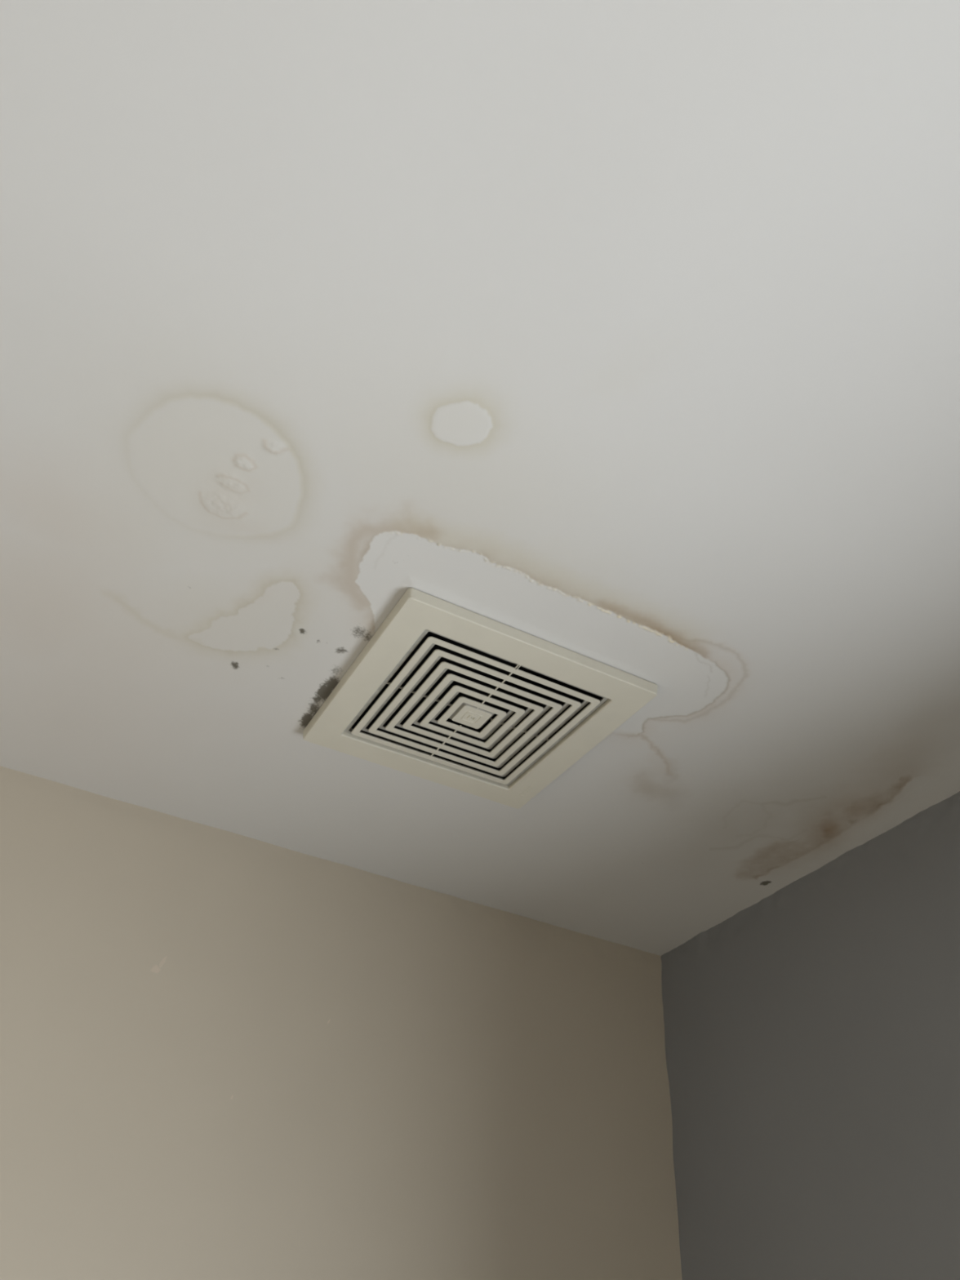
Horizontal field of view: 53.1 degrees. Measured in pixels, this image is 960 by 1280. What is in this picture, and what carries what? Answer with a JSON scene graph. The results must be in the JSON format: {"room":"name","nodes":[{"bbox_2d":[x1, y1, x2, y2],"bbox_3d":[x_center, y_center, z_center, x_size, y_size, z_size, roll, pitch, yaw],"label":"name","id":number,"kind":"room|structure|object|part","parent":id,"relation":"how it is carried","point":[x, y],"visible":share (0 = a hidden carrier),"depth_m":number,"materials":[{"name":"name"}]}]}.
{"room":"damaged room","nodes":[
{"label":"damaged room","id":0,"kind":"room"},
{"bbox_2d":[0,765,682,1279],"bbox_3d":[-0.756,1.095,0.511,2.430,2.460,0.086,22,-43,-21],"label":"wall","id":1,"kind":"structure","parent":0,"point":[224,1055],"depth_m":1.26,"materials":[{"name":"beige paint"}]},
{"bbox_2d":[0,0,959,955],"bbox_3d":[0.000,-0.563,0.324,2.360,0.004,2.810,22,-43,-21],"label":"ceiling","id":2,"kind":"structure","parent":0,"point":[624,335],"depth_m":0.78,"materials":[{"name":"paint"}]},
{"bbox_2d":[302,587,657,808],"bbox_3d":[-0.007,0.050,1.133,0.304,0.105,0.304,21,-42,-20],"label":"ceiling vent","id":3,"kind":"object","parent":2,"relation":"in","point":[443,692],"visible":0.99,"depth_m":1.10,"materials":[{"name":"beige plastic"}]},
{"bbox_3d":[-0.009,0.088,1.101,0.035,0.001,0.035,21,-42,-20],"label":"plate","id":4,"kind":"part","parent":3,"relation":"part of","materials":[{"name":"beige plastic"}]},
{"bbox_2d":[661,791,959,1279],"bbox_3d":[1.014,0.777,-0.019,0.368,2.460,2.880,20,-42,-18],"label":"wall","id":5,"kind":"structure","parent":0,"point":[812,1031],"depth_m":1.24,"materials":[{"name":"grey paint"}]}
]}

